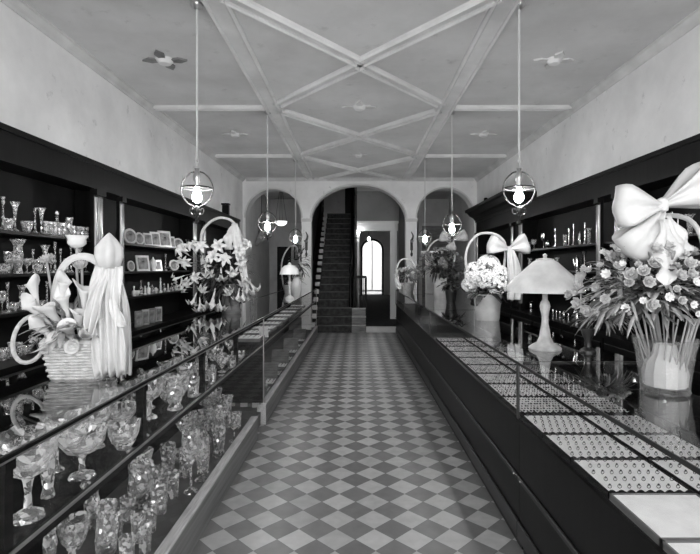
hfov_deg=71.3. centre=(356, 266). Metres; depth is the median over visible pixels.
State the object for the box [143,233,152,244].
picture frame
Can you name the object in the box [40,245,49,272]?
vase
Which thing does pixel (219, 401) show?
goblet
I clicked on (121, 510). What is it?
tumbler
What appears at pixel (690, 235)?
shelf
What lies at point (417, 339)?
display case
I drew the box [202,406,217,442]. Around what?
decanter
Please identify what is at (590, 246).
shelf
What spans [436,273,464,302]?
plant pot
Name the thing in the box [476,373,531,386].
tray
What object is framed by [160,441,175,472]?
tumbler
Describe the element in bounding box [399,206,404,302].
wall
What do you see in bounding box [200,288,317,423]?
display case
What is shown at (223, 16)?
trim
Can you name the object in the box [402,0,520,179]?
trim
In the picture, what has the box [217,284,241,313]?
basket
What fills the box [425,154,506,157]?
trim
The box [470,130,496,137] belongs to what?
rosette
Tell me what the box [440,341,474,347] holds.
tray
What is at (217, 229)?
display shelf
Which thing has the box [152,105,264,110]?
trim
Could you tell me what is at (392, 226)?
door frame
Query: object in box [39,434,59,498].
vase
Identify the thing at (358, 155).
rosette
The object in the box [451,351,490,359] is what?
tray
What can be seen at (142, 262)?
picture
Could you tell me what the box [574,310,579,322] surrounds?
coffee pot
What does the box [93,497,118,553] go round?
tumbler
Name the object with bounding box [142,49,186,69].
rosette
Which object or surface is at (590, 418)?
tray
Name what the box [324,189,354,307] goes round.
wall
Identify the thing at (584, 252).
vase
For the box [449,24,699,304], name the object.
wall
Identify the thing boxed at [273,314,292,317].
case
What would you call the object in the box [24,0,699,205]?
ceiling
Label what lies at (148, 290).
perfume bottle
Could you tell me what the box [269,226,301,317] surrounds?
trim
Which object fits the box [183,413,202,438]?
compote
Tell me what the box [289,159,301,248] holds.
pendant lamp
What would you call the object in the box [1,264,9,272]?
bowl
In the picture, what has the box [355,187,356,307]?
wall partition
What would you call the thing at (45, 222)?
tumbler
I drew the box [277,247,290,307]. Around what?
door
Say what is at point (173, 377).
bowl
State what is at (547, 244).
sugar bowl
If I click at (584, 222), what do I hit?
candlestick
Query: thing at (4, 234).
shelf
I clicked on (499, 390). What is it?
tray
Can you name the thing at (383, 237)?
wall
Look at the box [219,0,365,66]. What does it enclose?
trim
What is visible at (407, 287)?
basket
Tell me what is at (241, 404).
box
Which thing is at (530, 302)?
vase
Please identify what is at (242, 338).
case
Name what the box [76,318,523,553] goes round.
floor
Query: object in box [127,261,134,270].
picture frame
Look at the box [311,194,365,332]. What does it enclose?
staircase
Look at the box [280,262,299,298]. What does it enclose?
table lamp
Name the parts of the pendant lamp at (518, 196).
arm, rod, bulb, arm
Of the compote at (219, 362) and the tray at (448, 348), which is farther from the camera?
the tray at (448, 348)
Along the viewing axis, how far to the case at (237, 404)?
4.82 m
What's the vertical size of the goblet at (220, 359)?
0.124 m
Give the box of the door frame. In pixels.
[357,221,398,318]
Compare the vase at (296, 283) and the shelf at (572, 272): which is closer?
the shelf at (572, 272)
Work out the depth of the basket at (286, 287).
8.49 m
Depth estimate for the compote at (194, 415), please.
3.71 m
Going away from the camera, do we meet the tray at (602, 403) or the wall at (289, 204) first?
the tray at (602, 403)
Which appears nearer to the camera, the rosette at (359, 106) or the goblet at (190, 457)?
the goblet at (190, 457)
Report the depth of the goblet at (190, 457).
2.99 m
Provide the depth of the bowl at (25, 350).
3.54 m
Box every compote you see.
[0,421,58,525]
[22,258,31,272]
[58,421,106,480]
[84,401,110,448]
[106,400,135,437]
[136,377,163,419]
[176,411,197,449]
[177,363,196,388]
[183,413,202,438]
[194,387,221,422]
[215,354,228,372]
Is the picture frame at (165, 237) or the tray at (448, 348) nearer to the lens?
the tray at (448, 348)
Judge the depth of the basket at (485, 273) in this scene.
4.49 m
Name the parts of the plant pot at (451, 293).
pot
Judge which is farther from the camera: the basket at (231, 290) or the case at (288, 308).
the case at (288, 308)
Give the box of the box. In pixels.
[240,403,247,406]
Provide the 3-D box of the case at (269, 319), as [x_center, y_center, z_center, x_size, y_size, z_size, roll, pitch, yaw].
[-1.100,0.729,6.750,0.260,0.042,0.260,0,0,0]
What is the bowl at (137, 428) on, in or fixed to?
on the display case at (27, 396)
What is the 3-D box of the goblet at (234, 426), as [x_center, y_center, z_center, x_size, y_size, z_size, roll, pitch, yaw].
[-0.974,1.269,3.865,0.101,0.222,0.101,0,0,25]
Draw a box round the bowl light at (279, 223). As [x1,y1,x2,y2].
[275,192,286,225]
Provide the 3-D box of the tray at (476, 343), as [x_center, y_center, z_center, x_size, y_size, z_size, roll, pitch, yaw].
[1.328,0.785,4.940,0.300,0.029,0.292,0,0,0]
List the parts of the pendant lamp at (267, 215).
rod, bulb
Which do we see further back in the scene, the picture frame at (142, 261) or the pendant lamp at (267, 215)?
the pendant lamp at (267, 215)
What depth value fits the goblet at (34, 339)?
3.61 m
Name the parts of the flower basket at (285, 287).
handle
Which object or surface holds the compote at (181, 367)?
on the display case at (27, 396)
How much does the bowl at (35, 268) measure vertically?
0.109 m
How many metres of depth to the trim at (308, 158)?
9.40 m
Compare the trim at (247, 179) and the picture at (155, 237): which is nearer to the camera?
the picture at (155, 237)
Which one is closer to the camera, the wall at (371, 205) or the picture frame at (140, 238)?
the picture frame at (140, 238)
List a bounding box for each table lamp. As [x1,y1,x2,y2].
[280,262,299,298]
[506,254,585,351]
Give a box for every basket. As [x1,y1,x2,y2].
[10,233,131,380]
[171,216,260,313]
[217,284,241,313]
[280,245,306,293]
[283,285,288,293]
[394,258,424,291]
[399,283,414,291]
[416,229,468,297]
[461,232,530,320]
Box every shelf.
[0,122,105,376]
[0,229,89,241]
[0,272,89,276]
[0,302,77,317]
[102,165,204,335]
[124,242,190,250]
[124,270,190,273]
[127,289,190,299]
[196,203,244,313]
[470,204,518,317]
[479,252,517,255]
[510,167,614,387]
[531,241,613,251]
[557,294,595,299]
[569,271,613,273]
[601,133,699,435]
[688,233,697,238]
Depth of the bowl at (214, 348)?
3.93 m
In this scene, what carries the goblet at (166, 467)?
on the display case at (27, 396)
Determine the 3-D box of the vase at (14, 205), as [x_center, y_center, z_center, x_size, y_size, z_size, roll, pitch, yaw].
[-2.440,-0.357,3.482,0.063,0.214,0.063,0,0,10]
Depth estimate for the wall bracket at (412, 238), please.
11.04 m
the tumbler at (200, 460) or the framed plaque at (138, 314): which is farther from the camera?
the framed plaque at (138, 314)
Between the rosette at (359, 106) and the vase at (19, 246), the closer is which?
the vase at (19, 246)
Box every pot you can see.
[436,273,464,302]
[474,293,501,320]
[573,256,581,270]
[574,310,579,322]
[578,232,581,243]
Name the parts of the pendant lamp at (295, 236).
rod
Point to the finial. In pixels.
(225, 206)
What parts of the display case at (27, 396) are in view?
shelf post, panel, pane, frame, shelf post, shelf post, rail, shelf post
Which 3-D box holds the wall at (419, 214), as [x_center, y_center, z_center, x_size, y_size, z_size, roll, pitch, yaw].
[1.700,-0.320,19.060,0.100,3.400,11.880,0,0,0]
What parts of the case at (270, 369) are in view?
lid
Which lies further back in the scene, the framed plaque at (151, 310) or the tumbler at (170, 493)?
the framed plaque at (151, 310)
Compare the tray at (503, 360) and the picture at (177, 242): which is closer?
the tray at (503, 360)
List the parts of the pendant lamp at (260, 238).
dish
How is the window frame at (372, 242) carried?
in the wall at (383, 237)
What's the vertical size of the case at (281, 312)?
0.042 m
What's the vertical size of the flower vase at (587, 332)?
0.293 m
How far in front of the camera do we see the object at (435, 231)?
14.48 m
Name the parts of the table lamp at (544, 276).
lamp shade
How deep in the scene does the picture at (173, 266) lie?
6.57 m
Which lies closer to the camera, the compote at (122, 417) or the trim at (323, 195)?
the compote at (122, 417)
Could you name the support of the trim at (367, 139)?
attached to the ceiling
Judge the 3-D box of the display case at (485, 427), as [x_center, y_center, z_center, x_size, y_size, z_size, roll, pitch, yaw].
[1.170,1.000,4.138,0.660,1.001,3.117,0,0,0]
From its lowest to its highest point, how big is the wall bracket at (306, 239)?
0.574 m
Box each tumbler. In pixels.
[16,342,22,356]
[43,221,48,230]
[48,222,52,234]
[52,222,57,231]
[57,223,61,235]
[84,227,88,236]
[108,509,123,540]
[118,533,135,553]
[119,494,135,523]
[130,511,145,543]
[137,519,152,553]
[142,501,157,532]
[149,477,167,515]
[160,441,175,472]
[166,469,179,498]
[167,373,181,395]
[179,445,192,477]
[186,375,199,397]
[194,429,205,451]
[196,444,209,474]
[207,369,216,384]
[228,356,235,367]
[232,411,241,428]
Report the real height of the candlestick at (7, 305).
0.209 m
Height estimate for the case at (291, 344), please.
0.219 m
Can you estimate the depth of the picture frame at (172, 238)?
6.51 m
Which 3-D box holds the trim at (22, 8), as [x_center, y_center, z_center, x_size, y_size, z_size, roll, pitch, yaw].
[-2.561,-1.978,4.900,0.078,0.084,12.400,0,0,0]
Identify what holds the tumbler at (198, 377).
on the display case at (27, 396)
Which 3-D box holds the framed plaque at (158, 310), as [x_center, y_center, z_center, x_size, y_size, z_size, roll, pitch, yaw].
[-2.305,0.549,5.672,0.018,0.170,0.090,0,0,30]
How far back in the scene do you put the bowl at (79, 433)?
2.07 m
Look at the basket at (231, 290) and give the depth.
4.79 m
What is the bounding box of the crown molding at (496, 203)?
[465,191,536,220]
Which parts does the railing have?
post, post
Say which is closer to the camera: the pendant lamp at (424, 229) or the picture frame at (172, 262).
the picture frame at (172, 262)
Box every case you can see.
[0,316,265,553]
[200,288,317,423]
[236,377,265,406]
[238,335,264,341]
[243,330,270,334]
[251,326,276,331]
[259,322,282,326]
[264,363,277,386]
[266,318,287,321]
[271,349,288,368]
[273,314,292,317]
[279,311,297,313]
[283,338,297,354]
[285,307,301,310]
[290,305,304,307]
[293,329,305,342]
[396,290,433,349]
[404,295,474,394]
[429,310,638,549]
[517,361,699,553]
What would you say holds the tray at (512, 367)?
on the display case at (485, 427)
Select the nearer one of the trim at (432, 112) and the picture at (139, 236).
the picture at (139, 236)
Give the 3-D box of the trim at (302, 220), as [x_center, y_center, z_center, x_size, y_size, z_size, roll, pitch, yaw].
[-1.153,-1.065,11.095,0.265,0.070,0.050,0,0,0]
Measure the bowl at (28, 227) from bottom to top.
0.090 m
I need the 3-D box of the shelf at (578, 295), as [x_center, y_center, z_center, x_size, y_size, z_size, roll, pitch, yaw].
[2.583,0.328,5.960,0.246,0.022,2.680,0,0,0]
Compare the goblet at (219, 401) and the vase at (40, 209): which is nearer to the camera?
the vase at (40, 209)
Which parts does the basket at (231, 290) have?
handle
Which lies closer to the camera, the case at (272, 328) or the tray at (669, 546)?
the tray at (669, 546)
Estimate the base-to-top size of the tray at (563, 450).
0.029 m
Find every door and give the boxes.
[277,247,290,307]
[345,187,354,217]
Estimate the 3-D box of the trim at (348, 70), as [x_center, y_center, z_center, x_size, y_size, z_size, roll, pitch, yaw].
[-0.475,-1.997,5.435,0.150,0.046,1.561,0,0,-40]
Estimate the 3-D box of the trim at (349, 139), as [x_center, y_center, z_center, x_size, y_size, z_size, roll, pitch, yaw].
[-0.475,-1.997,8.085,0.150,0.046,1.561,0,0,-40]
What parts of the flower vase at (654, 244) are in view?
stem, stem, stem, stem, stem, stem, handle, stem, stem, stem, stem, stem, stem, stem, stem, stem, stem, stem, stem, stem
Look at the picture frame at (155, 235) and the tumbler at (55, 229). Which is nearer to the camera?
the tumbler at (55, 229)
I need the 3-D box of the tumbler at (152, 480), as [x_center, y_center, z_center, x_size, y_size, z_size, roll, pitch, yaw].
[-1.111,1.290,2.738,0.099,0.180,0.099,0,0,18]
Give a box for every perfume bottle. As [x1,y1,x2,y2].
[132,286,135,295]
[146,282,150,293]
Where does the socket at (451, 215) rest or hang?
attached to the pendant lamp at (451, 229)
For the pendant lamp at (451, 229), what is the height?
1.706 m
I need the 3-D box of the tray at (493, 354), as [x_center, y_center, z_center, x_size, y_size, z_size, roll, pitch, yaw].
[1.328,0.785,4.340,0.300,0.029,0.292,0,0,0]
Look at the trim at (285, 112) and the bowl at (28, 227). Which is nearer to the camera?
the bowl at (28, 227)
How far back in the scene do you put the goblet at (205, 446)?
3.15 m
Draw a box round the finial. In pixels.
[221,203,229,214]
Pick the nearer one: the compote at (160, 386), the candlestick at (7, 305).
the compote at (160, 386)
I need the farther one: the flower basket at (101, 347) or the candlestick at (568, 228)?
the candlestick at (568, 228)
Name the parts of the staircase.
wall handrail, newel post, handrail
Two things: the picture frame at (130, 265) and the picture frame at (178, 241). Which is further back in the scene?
the picture frame at (178, 241)
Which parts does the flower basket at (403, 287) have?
handle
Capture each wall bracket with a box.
[304,232,307,255]
[410,232,413,256]
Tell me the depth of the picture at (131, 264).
5.32 m
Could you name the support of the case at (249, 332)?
on the display case at (246, 384)
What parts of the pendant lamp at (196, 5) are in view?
arm, rod, bulb, arm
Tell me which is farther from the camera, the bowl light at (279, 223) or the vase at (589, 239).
the bowl light at (279, 223)
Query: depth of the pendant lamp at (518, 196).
3.74 m
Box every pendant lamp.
[180,1,213,218]
[255,196,267,245]
[258,111,276,240]
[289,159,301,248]
[418,157,431,247]
[442,111,461,241]
[502,1,535,218]
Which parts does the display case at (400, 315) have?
moulding, pane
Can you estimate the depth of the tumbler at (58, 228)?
3.91 m
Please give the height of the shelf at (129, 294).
0.022 m
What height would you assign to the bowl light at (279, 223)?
0.961 m
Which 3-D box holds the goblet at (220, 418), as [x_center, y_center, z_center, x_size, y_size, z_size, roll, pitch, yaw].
[-1.129,1.271,4.082,0.098,0.218,0.098,0,0,-6]
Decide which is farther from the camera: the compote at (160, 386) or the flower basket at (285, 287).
the flower basket at (285, 287)
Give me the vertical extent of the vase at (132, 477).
0.221 m
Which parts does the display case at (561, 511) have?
corner post, moulding, pane, corner post, rail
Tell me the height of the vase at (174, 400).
0.183 m
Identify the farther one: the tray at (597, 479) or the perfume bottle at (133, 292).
the perfume bottle at (133, 292)
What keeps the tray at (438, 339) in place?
on the display case at (485, 427)
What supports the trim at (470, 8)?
attached to the ceiling
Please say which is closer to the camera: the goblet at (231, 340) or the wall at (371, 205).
the goblet at (231, 340)
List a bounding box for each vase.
[10,202,19,230]
[10,239,25,273]
[17,285,25,310]
[37,207,45,233]
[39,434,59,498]
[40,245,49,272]
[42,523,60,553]
[47,419,66,472]
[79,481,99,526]
[128,458,137,482]
[140,370,156,409]
[159,369,168,392]
[162,372,187,410]
[194,364,206,391]
[208,405,228,457]
[222,394,233,420]
[288,244,310,295]
[433,278,447,297]
[528,301,533,311]
[564,162,699,389]
[582,251,586,264]
[586,228,591,243]
[685,214,694,231]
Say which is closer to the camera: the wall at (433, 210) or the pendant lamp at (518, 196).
the pendant lamp at (518, 196)
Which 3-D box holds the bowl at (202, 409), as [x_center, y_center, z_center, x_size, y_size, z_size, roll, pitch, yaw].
[-1.329,1.302,4.131,0.182,0.155,0.182,0,0,-27]
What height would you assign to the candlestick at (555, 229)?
0.243 m
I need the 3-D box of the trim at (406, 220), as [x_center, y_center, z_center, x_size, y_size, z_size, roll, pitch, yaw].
[1.240,-1.065,11.095,0.300,0.070,0.050,0,0,0]
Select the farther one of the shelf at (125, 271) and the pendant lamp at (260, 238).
the pendant lamp at (260, 238)
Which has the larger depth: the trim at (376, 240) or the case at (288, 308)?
the trim at (376, 240)
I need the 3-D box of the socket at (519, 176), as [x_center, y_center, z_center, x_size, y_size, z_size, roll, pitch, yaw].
[1.245,-0.685,3.750,0.060,0.155,0.058,0,0,0]
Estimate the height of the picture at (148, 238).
0.109 m
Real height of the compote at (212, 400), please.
0.278 m
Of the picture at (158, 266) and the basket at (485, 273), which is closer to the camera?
the basket at (485, 273)
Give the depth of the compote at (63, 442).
1.74 m
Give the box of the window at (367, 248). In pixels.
[363,241,381,293]
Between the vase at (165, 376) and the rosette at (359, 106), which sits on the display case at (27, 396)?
the vase at (165, 376)
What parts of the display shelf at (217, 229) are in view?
panel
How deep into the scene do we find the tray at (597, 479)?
1.81 m
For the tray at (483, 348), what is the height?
0.029 m
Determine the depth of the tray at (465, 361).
4.02 m
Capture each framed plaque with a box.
[135,311,142,326]
[142,309,148,324]
[149,308,154,323]
[155,307,161,321]
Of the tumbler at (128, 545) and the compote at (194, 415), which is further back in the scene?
the compote at (194, 415)
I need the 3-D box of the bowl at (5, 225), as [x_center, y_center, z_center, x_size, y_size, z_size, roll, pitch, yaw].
[-2.390,-0.292,3.347,0.068,0.084,0.070,0,0,15]
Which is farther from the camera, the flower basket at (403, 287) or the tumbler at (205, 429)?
the flower basket at (403, 287)
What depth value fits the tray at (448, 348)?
4.65 m
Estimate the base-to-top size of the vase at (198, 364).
0.160 m
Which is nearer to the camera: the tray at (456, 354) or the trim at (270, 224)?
the tray at (456, 354)
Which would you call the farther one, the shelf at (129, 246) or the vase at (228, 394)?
the shelf at (129, 246)
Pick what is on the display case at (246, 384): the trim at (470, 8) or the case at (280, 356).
the case at (280, 356)
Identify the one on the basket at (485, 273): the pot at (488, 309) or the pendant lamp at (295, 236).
the pot at (488, 309)
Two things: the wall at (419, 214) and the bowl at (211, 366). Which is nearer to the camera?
the bowl at (211, 366)
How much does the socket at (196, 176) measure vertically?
0.155 m
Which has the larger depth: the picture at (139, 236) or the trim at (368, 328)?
the trim at (368, 328)
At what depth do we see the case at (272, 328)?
5.72 m
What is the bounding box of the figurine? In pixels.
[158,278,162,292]
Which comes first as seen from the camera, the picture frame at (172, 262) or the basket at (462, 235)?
the picture frame at (172, 262)
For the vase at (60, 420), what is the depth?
1.80 m
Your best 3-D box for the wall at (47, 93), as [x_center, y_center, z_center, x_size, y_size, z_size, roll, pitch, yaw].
[-2.660,-0.260,6.650,0.120,3.520,15.900,0,0,0]
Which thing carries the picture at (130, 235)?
attached to the picture frame at (130, 236)
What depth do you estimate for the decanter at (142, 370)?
2.71 m
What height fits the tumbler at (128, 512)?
0.135 m
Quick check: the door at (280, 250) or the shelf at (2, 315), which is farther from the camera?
the door at (280, 250)
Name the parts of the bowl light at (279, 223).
lamp shade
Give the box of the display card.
[258,326,268,336]
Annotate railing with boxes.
[353,276,366,321]
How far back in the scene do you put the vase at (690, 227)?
3.72 m
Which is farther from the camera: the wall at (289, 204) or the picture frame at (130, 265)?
the wall at (289, 204)
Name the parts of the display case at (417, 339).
moulding, pane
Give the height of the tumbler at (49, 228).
0.101 m
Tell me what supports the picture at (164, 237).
attached to the picture frame at (165, 237)
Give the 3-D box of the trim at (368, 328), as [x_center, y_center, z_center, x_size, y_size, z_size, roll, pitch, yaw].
[0.665,1.435,11.220,0.910,0.130,0.060,0,0,0]
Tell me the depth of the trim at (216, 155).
8.74 m
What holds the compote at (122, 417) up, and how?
on the display case at (27, 396)
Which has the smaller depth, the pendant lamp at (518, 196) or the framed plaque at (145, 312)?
the pendant lamp at (518, 196)
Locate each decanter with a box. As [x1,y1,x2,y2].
[53,211,60,234]
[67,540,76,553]
[121,381,134,413]
[131,369,148,403]
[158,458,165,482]
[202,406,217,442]
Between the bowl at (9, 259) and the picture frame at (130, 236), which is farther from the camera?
the picture frame at (130, 236)
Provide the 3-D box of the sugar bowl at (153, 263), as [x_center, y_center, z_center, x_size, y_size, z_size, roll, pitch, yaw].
[-2.440,-0.037,5.837,0.084,0.167,0.084,0,0,-25]
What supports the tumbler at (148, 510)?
on the display case at (27, 396)
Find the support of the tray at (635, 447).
on the display case at (561, 511)
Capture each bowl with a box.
[0,347,10,360]
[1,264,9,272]
[3,218,13,229]
[3,251,14,273]
[8,302,19,311]
[18,345,31,354]
[21,221,32,231]
[32,259,43,272]
[45,408,93,445]
[57,510,90,551]
[106,416,140,450]
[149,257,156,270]
[155,376,188,402]
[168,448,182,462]
[188,408,210,430]
[194,364,215,380]
[206,347,222,360]
[231,350,244,360]
[545,240,550,247]
[561,312,566,319]
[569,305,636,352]
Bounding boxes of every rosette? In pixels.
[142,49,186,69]
[222,130,247,137]
[342,101,376,112]
[349,153,368,157]
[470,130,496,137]
[534,51,574,69]
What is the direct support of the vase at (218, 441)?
on the display case at (27, 396)
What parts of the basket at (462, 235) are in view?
handle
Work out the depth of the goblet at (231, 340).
4.11 m
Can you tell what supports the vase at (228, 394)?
on the display case at (27, 396)
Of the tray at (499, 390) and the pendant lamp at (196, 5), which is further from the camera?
the pendant lamp at (196, 5)
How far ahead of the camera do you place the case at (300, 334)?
9.15 m
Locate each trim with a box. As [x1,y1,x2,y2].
[0,0,245,181]
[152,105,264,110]
[201,0,313,179]
[214,154,291,157]
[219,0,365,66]
[244,188,302,217]
[246,178,473,180]
[269,223,301,225]
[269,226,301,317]
[272,63,365,107]
[277,108,362,137]
[299,136,361,155]
[300,219,311,221]
[301,156,360,171]
[310,183,406,218]
[318,170,359,179]
[354,0,502,66]
[354,63,446,107]
[355,108,441,137]
[356,136,418,155]
[356,156,416,171]
[357,170,397,179]
[361,239,383,294]
[366,326,395,331]
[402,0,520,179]
[405,219,417,221]
[415,187,472,217]
[422,223,448,225]
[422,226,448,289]
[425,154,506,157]
[454,105,571,110]
[474,6,699,181]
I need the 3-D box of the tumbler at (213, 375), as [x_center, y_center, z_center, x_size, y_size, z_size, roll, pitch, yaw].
[-0.931,0.705,3.134,0.059,0.090,0.057,0,0,15]
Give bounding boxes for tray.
[236,396,264,406]
[436,337,466,342]
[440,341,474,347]
[445,346,481,352]
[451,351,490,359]
[458,357,503,366]
[464,337,477,341]
[466,365,515,375]
[470,341,485,346]
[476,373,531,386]
[477,346,493,351]
[485,351,503,357]
[487,384,549,399]
[494,357,515,364]
[501,396,575,416]
[505,365,557,372]
[520,373,578,383]
[522,415,606,437]
[534,384,601,396]
[543,434,643,463]
[553,396,633,415]
[571,459,694,498]
[581,415,672,434]
[609,493,699,546]
[610,434,699,459]
[648,459,699,494]
[662,540,699,553]
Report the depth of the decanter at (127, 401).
2.52 m
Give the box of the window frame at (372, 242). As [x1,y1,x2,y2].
[364,242,381,294]
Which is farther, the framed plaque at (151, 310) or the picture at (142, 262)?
the picture at (142, 262)
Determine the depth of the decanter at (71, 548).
2.18 m
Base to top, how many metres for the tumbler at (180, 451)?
0.185 m
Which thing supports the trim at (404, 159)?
attached to the ceiling
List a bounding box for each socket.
[193,168,200,187]
[265,210,269,220]
[450,212,453,222]
[515,168,522,187]
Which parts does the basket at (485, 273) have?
handle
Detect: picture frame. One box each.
[124,228,136,242]
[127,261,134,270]
[135,255,149,270]
[136,232,143,243]
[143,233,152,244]
[149,232,160,245]
[155,260,161,270]
[157,231,171,246]
[169,260,178,269]
[171,237,175,247]
[175,238,183,246]
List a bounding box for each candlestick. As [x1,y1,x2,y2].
[0,196,5,229]
[4,282,10,312]
[553,228,557,246]
[567,228,569,245]
[583,222,586,243]
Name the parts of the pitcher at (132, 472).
handle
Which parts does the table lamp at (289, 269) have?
lamp shade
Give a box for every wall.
[0,2,268,299]
[243,179,476,329]
[269,199,301,222]
[312,199,323,321]
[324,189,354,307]
[357,191,398,302]
[359,231,389,294]
[359,295,395,325]
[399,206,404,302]
[417,202,421,289]
[422,199,448,222]
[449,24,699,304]
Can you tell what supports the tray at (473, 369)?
on the display case at (485, 427)
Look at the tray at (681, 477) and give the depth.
1.86 m
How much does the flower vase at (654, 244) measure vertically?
0.908 m
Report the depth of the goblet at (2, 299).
3.35 m
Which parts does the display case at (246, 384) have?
panel, panel, frame, pane, corner post, shelf rail, rail, corner post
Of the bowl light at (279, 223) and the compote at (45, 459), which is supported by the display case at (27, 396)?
the compote at (45, 459)
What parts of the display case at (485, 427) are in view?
moulding, corner post, pane, rail, corner post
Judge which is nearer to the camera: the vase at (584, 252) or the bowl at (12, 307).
the bowl at (12, 307)
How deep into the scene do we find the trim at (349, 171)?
10.57 m
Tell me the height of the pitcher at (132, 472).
0.326 m
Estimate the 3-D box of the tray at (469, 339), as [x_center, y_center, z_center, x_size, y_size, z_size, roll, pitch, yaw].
[1.328,0.785,5.235,0.300,0.029,0.282,0,0,0]
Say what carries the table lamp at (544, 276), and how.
on the display case at (485, 427)
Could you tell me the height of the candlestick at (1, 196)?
0.234 m
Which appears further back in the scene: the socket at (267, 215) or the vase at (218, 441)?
the socket at (267, 215)
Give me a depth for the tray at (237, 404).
4.82 m
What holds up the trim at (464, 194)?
attached to the wall at (410, 193)
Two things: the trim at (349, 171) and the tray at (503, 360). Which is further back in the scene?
the trim at (349, 171)
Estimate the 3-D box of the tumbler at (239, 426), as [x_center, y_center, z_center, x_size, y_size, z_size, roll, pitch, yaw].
[-1.029,1.311,4.183,0.076,0.137,0.076,0,0,-33]
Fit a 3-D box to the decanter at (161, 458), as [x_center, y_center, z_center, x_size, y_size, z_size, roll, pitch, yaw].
[-1.244,1.300,3.138,0.068,0.161,0.068,0,0,31]
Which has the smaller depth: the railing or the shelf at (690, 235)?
the shelf at (690, 235)
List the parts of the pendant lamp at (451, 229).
rod, bulb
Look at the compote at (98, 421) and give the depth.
2.03 m
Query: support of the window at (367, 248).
in the wall at (383, 237)
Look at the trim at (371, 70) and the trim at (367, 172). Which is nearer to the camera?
the trim at (371, 70)
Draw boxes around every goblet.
[0,291,5,311]
[28,336,37,352]
[146,400,151,436]
[154,463,167,493]
[181,427,200,494]
[192,433,208,481]
[216,404,227,433]
[217,357,226,375]
[218,394,231,427]
[225,339,232,356]
[227,411,240,442]
[541,233,545,247]
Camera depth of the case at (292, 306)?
8.92 m
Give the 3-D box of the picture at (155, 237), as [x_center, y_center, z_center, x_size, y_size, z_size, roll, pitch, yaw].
[-2.464,-0.340,5.972,0.029,0.130,0.098,0,0,32]
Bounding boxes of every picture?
[126,231,134,241]
[129,262,133,269]
[137,234,142,242]
[138,258,147,268]
[145,235,151,243]
[152,234,159,244]
[156,261,160,268]
[160,233,169,244]
[171,261,177,268]
[175,240,181,246]
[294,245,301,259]
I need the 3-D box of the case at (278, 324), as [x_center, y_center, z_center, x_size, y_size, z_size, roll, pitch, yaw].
[-1.100,0.729,6.250,0.260,0.042,0.260,0,0,0]
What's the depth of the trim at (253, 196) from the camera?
11.08 m
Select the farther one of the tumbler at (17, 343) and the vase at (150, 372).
the tumbler at (17, 343)
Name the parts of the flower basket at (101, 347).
chrysanthemum stem, handle, tulip stem, chrysanthemum stem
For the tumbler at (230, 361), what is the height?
0.090 m
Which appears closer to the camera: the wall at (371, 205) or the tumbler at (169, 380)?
the tumbler at (169, 380)
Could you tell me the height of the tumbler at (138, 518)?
0.136 m
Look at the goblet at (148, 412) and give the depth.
2.16 m
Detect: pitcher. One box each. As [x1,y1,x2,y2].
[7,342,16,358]
[66,217,72,234]
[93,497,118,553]
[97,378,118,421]
[126,445,154,508]

